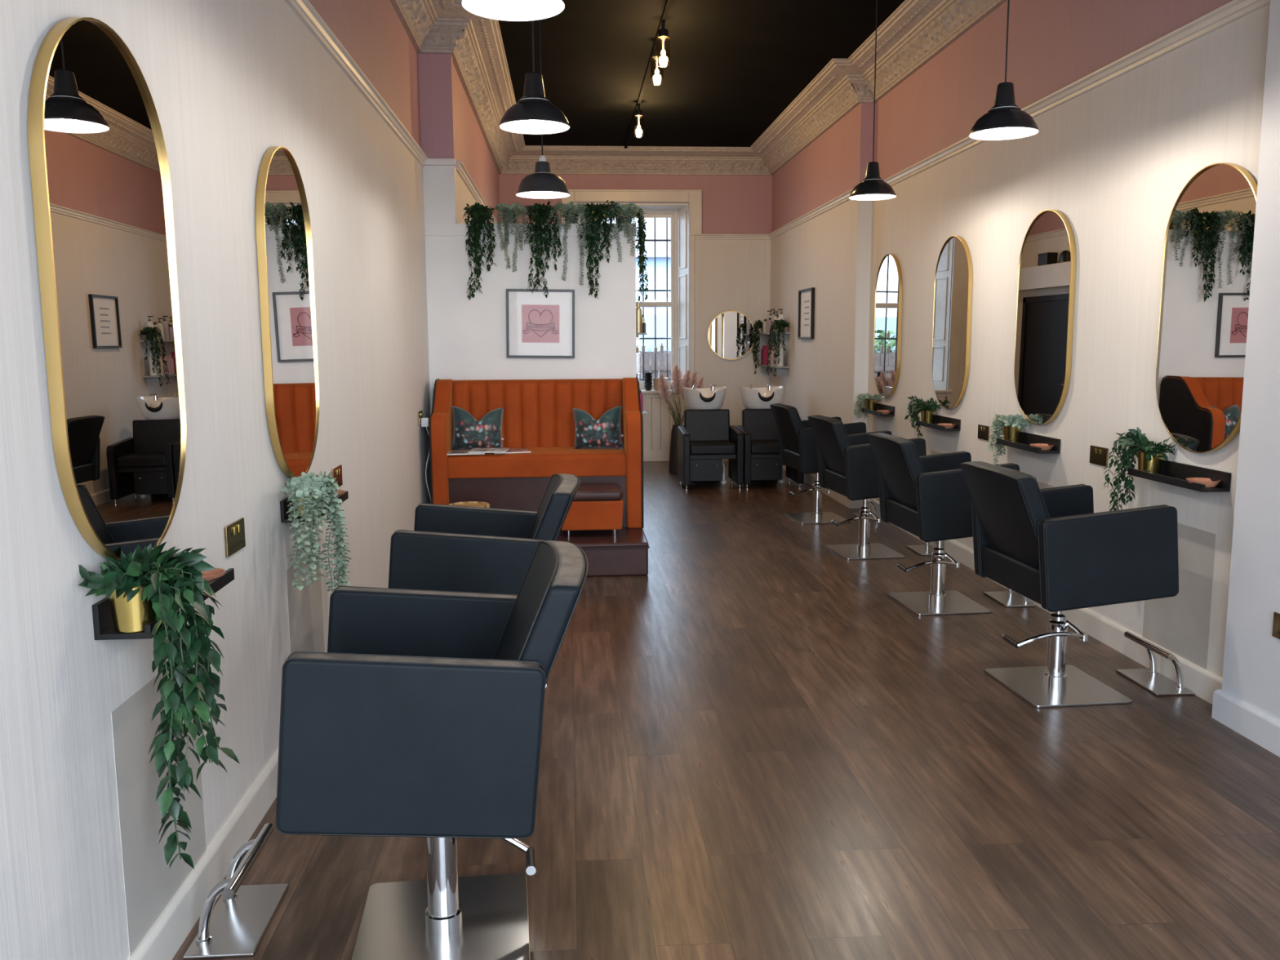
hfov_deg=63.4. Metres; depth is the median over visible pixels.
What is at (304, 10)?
trim
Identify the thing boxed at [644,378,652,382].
bowl
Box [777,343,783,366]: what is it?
bottle
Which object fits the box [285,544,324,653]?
wall panel
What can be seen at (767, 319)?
bottle
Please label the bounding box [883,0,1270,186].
trim
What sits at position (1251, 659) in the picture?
wall
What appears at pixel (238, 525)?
rocker switch
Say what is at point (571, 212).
trailing plant
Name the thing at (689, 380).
pampas vase
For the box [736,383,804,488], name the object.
chair
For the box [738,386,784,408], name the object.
basin
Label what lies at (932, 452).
wall panel
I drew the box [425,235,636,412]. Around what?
wall partition
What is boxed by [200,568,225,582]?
terracotta dish
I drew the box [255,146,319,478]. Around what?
wall mirror
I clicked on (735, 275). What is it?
wall
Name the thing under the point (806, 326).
framed print
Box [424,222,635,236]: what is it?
trim
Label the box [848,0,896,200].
pendant lamp
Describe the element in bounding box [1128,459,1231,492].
ledge
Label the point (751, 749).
floor
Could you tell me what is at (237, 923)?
footrest
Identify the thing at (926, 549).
footrest
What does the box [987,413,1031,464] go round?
trailing plant
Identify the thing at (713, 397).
basin
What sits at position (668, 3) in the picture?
ceiling track
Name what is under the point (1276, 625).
wall socket
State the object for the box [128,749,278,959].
baseboard
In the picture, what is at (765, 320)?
bottle
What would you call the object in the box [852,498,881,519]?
footrest
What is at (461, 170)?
trim
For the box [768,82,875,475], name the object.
wall
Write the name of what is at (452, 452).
magazine
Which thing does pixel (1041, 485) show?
wall panel
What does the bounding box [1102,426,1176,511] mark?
trailing plant
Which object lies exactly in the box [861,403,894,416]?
ledge
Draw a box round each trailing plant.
[78,539,239,869]
[280,471,351,591]
[462,202,497,300]
[494,201,529,271]
[523,200,562,297]
[549,200,591,284]
[579,200,623,297]
[604,202,647,262]
[628,208,648,303]
[751,320,763,374]
[765,319,790,377]
[853,393,881,418]
[904,395,940,437]
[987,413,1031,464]
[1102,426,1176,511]
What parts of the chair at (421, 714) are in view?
armrest, armrest, plate, backrest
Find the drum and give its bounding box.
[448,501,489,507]
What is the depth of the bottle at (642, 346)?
12.91 m
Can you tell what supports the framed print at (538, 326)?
attached to the wall partition at (468, 340)
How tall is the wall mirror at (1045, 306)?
1.155 m
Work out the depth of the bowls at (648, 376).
12.81 m
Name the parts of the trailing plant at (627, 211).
pot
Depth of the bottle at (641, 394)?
7.97 m
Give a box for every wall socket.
[224,517,245,557]
[331,464,342,487]
[417,410,422,425]
[977,424,989,440]
[1089,444,1108,466]
[1271,612,1279,639]
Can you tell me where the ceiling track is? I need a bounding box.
[624,0,671,148]
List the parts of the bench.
panel, wing arm, panel, wing arm, panel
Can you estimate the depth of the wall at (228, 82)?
2.95 m
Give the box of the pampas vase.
[642,364,704,474]
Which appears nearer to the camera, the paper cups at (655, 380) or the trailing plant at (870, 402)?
the trailing plant at (870, 402)
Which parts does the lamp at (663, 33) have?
bulb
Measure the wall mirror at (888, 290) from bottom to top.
1.155 m
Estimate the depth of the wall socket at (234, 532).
3.04 m
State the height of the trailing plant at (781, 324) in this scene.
0.656 m
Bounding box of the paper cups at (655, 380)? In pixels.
[653,377,659,390]
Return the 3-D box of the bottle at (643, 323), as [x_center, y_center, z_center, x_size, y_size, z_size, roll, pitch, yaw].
[0.032,-1.165,7.886,0.024,0.090,0.024,-1,8,-4]
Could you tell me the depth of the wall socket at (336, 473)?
4.42 m
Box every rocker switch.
[232,526,236,535]
[237,524,240,533]
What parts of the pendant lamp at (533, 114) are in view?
cord, lamp shade, bulb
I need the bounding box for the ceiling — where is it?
[463,0,904,146]
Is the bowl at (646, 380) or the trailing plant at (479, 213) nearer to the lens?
the trailing plant at (479, 213)
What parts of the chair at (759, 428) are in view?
armrest, backrest, under frame, armrest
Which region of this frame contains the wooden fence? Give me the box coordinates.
[635,351,671,381]
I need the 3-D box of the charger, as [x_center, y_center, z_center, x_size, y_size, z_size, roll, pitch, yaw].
[-1.431,0.037,6.971,0.052,0.911,0.066,-1,8,-4]
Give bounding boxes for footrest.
[182,822,288,959]
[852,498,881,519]
[906,541,937,555]
[982,588,1035,607]
[1115,631,1195,695]
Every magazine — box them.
[447,449,484,455]
[468,448,509,453]
[493,448,531,453]
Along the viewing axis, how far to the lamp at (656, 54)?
7.78 m
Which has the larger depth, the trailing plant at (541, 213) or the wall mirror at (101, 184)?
the trailing plant at (541, 213)
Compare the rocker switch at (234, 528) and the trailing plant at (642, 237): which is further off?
the trailing plant at (642, 237)
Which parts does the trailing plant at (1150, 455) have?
pot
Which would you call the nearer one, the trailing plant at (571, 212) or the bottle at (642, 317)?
the trailing plant at (571, 212)
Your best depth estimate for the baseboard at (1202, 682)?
4.47 m
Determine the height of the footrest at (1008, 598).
0.182 m
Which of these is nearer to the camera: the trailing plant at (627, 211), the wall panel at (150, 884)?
the wall panel at (150, 884)
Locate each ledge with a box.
[91,568,234,639]
[280,490,348,522]
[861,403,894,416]
[915,414,960,431]
[996,431,1060,453]
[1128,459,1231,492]
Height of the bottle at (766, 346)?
0.231 m
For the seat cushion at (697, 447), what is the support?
on the chair at (707, 437)
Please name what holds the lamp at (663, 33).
hanging from the ceiling track
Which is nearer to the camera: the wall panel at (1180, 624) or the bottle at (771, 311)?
the wall panel at (1180, 624)
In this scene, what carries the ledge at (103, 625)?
attached to the wall at (228, 82)
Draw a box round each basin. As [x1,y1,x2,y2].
[681,386,727,409]
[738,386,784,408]
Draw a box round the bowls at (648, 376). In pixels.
[644,372,652,390]
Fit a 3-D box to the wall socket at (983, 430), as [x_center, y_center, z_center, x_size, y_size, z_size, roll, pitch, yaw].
[2.156,-0.299,6.511,0.013,0.090,0.165,-1,8,-4]
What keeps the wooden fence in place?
on the yard
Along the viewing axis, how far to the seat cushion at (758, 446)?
10.35 m
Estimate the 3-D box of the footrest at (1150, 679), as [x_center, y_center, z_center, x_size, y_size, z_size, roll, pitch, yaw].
[2.213,0.783,4.449,0.166,0.182,0.340,-1,8,-4]
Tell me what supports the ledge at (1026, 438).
attached to the wall at (1116, 158)
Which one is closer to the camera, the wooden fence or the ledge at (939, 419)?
the ledge at (939, 419)
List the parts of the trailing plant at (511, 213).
pot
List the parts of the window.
frame, sash, sash, sill, shutter panel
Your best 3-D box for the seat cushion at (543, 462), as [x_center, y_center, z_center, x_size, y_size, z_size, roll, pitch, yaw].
[-0.704,-0.132,7.179,1.201,0.170,0.470,-1,8,-4]
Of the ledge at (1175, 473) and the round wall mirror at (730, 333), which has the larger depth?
the round wall mirror at (730, 333)
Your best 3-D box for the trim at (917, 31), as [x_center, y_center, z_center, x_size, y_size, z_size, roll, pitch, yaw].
[0.397,-2.858,5.402,3.635,0.271,14.117,-1,8,-4]
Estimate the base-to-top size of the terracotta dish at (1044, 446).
0.026 m
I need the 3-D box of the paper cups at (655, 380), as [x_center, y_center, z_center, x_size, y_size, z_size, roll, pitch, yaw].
[0.206,-1.190,12.880,0.088,0.146,0.087,-1,8,-4]
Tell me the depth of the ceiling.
8.34 m
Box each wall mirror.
[27,17,186,560]
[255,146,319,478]
[706,309,755,359]
[873,253,902,397]
[931,235,973,408]
[1013,209,1076,424]
[1155,162,1257,453]
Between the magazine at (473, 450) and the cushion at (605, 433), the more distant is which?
the cushion at (605, 433)
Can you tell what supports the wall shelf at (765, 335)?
attached to the wall at (829, 252)
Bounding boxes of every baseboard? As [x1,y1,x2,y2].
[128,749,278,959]
[722,458,1279,756]
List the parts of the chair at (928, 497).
backrest, seat, armrest, plate, armrest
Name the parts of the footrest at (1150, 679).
plate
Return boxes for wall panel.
[111,654,206,957]
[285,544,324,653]
[641,393,687,461]
[930,449,942,454]
[1036,480,1053,488]
[1142,522,1216,669]
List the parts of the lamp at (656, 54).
bulb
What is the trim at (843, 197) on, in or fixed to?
attached to the wall at (829, 252)
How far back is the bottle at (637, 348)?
12.90 m
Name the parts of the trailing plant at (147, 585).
pot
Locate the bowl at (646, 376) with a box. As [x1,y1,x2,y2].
[644,375,652,378]
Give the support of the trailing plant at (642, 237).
on the trim at (430, 228)
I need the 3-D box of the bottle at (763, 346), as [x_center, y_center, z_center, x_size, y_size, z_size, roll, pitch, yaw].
[1.506,-1.519,12.598,0.067,0.227,0.067,-1,8,-4]
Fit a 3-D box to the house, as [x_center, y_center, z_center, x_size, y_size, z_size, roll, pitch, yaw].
[2.206,-6.518,38.672,9.800,6.600,6.900,-1,8,-4]
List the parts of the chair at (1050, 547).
backrest, seat, armrest, plate, armrest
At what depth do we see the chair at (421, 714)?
2.24 m
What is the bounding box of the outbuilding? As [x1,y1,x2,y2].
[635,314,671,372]
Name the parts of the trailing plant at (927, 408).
pot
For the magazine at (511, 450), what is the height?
0.016 m
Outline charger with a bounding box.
[421,417,431,500]
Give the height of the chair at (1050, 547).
0.957 m
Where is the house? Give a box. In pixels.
[588,217,671,314]
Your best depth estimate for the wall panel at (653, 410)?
12.78 m
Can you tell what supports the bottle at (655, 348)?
on the glass shelf
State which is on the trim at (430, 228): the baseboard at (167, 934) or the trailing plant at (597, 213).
the trailing plant at (597, 213)
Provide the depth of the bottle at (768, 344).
12.32 m
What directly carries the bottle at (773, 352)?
on the wall shelf at (780, 370)
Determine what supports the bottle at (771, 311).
on the wall shelf at (765, 335)
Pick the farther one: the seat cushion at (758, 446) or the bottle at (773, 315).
the bottle at (773, 315)
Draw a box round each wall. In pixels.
[0,0,499,959]
[498,173,772,449]
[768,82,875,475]
[866,0,1270,677]
[1222,0,1279,720]
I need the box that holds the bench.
[428,377,644,528]
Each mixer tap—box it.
[710,384,717,391]
[767,383,774,390]
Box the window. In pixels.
[561,189,702,393]
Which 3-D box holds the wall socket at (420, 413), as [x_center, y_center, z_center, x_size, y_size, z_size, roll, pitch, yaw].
[-1.462,-0.413,6.902,0.013,0.090,0.165,-1,8,-4]
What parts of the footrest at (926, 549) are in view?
plate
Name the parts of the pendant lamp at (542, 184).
cord, lamp shade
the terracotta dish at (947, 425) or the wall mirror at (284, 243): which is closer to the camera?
the wall mirror at (284, 243)
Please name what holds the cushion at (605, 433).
on the bench
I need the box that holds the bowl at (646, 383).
[644,382,652,385]
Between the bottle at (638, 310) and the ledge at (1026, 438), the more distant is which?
the bottle at (638, 310)
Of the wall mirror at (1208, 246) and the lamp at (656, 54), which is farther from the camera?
the lamp at (656, 54)
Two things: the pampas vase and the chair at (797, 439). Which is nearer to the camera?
the chair at (797, 439)
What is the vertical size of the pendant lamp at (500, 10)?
1.363 m
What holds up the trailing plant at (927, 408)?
on the ledge at (939, 419)
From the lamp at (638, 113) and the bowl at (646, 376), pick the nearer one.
the lamp at (638, 113)
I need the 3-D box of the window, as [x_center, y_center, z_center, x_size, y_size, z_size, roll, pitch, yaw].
[-0.106,-1.882,12.854,1.680,3.270,0.592,-1,8,-4]
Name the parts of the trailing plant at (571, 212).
pot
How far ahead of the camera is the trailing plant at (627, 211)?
7.35 m
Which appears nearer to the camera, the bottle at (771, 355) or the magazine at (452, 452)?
the magazine at (452, 452)
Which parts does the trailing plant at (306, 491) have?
pot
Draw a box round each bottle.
[635,302,641,333]
[635,346,639,353]
[640,390,642,412]
[641,314,644,333]
[641,343,644,352]
[642,320,645,333]
[653,345,657,352]
[660,342,663,352]
[760,345,764,364]
[762,319,766,333]
[763,345,767,364]
[765,319,768,333]
[765,344,768,364]
[767,310,772,319]
[767,317,770,333]
[769,349,772,365]
[770,309,775,329]
[772,346,774,365]
[777,309,784,320]
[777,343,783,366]
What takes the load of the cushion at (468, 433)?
on the bench
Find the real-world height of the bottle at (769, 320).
0.176 m
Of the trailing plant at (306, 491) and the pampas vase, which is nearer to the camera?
the trailing plant at (306, 491)
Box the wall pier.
[417,53,457,222]
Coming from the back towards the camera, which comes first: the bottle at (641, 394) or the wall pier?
the bottle at (641, 394)
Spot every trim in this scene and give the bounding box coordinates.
[284,0,428,166]
[389,0,1007,175]
[423,158,455,165]
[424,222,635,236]
[455,160,497,223]
[694,187,853,239]
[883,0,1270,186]
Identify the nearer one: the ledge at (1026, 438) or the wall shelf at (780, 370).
the ledge at (1026, 438)
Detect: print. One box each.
[506,288,574,358]
[797,287,814,338]
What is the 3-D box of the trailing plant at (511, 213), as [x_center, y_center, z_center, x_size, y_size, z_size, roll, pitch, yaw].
[-0.919,-1.724,7.380,0.229,0.488,0.287,-3,8,-17]
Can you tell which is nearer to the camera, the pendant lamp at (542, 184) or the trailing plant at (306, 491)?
the trailing plant at (306, 491)
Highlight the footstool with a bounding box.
[561,484,623,537]
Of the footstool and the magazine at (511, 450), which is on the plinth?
the footstool
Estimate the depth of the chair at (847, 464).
7.03 m
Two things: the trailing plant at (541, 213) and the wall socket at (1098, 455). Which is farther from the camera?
the trailing plant at (541, 213)
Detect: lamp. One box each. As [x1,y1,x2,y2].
[461,0,564,21]
[499,20,569,134]
[515,19,569,199]
[635,104,642,128]
[652,43,662,74]
[657,22,668,55]
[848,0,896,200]
[968,0,1038,140]
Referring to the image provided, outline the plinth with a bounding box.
[556,527,649,576]
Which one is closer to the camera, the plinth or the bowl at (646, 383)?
the plinth
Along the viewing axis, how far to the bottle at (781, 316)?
11.65 m
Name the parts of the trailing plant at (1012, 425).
pot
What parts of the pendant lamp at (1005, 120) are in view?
lamp shade, cord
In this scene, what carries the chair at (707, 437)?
on the floor
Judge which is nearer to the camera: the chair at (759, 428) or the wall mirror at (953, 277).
the wall mirror at (953, 277)
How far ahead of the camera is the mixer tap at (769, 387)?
11.02 m
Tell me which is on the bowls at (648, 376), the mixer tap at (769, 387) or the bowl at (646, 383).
the bowl at (646, 383)
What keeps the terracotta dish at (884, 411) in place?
on the ledge at (879, 406)
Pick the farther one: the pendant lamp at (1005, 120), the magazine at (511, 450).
the magazine at (511, 450)
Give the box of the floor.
[172,460,1279,959]
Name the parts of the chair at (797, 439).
backrest, seat, armrest, plate, armrest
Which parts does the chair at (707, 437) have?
armrest, backrest, under frame, armrest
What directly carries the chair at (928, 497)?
on the floor
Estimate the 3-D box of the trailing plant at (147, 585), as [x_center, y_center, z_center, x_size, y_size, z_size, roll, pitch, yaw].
[-1.041,0.474,2.232,0.292,0.707,0.301,-1,8,-4]
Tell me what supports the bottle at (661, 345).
on the glass shelf
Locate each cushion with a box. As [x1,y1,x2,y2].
[447,446,626,478]
[451,405,503,450]
[572,404,623,448]
[689,440,736,455]
[751,439,779,454]
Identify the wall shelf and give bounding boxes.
[758,332,790,341]
[759,364,789,375]
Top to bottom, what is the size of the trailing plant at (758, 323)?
0.664 m
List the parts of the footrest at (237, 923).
plate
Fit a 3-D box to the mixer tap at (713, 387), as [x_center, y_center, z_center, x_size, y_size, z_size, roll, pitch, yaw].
[0.781,-0.977,10.960,0.047,0.067,0.121,-2,8,-14]
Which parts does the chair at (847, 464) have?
backrest, seat, armrest, plate, armrest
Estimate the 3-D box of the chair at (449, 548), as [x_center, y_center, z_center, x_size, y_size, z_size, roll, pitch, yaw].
[-0.569,0.473,3.967,0.692,0.957,0.660,-1,8,-4]
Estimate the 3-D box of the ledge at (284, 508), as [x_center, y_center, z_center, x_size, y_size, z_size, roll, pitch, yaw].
[-1.197,0.073,3.835,0.115,0.075,0.550,-1,8,-4]
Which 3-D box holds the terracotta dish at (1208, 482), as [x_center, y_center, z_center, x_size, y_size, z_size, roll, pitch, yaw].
[2.265,0.011,4.168,0.124,0.026,0.124,-1,8,-4]
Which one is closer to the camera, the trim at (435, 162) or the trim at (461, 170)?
the trim at (435, 162)
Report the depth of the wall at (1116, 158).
5.26 m
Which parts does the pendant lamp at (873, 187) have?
lamp shade, cord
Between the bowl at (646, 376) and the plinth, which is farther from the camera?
the bowl at (646, 376)
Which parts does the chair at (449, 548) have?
armrest, armrest, backrest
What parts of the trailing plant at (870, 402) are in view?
pot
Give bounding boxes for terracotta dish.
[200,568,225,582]
[322,489,345,500]
[876,409,891,413]
[937,423,955,428]
[1029,443,1053,450]
[1186,477,1220,487]
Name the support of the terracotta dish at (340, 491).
on the ledge at (284, 508)
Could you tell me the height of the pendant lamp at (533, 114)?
1.420 m
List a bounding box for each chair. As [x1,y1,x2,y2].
[275,540,588,959]
[388,473,580,738]
[677,384,743,490]
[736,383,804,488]
[769,403,866,524]
[807,414,926,559]
[866,432,1019,615]
[960,461,1178,707]
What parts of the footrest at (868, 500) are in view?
plate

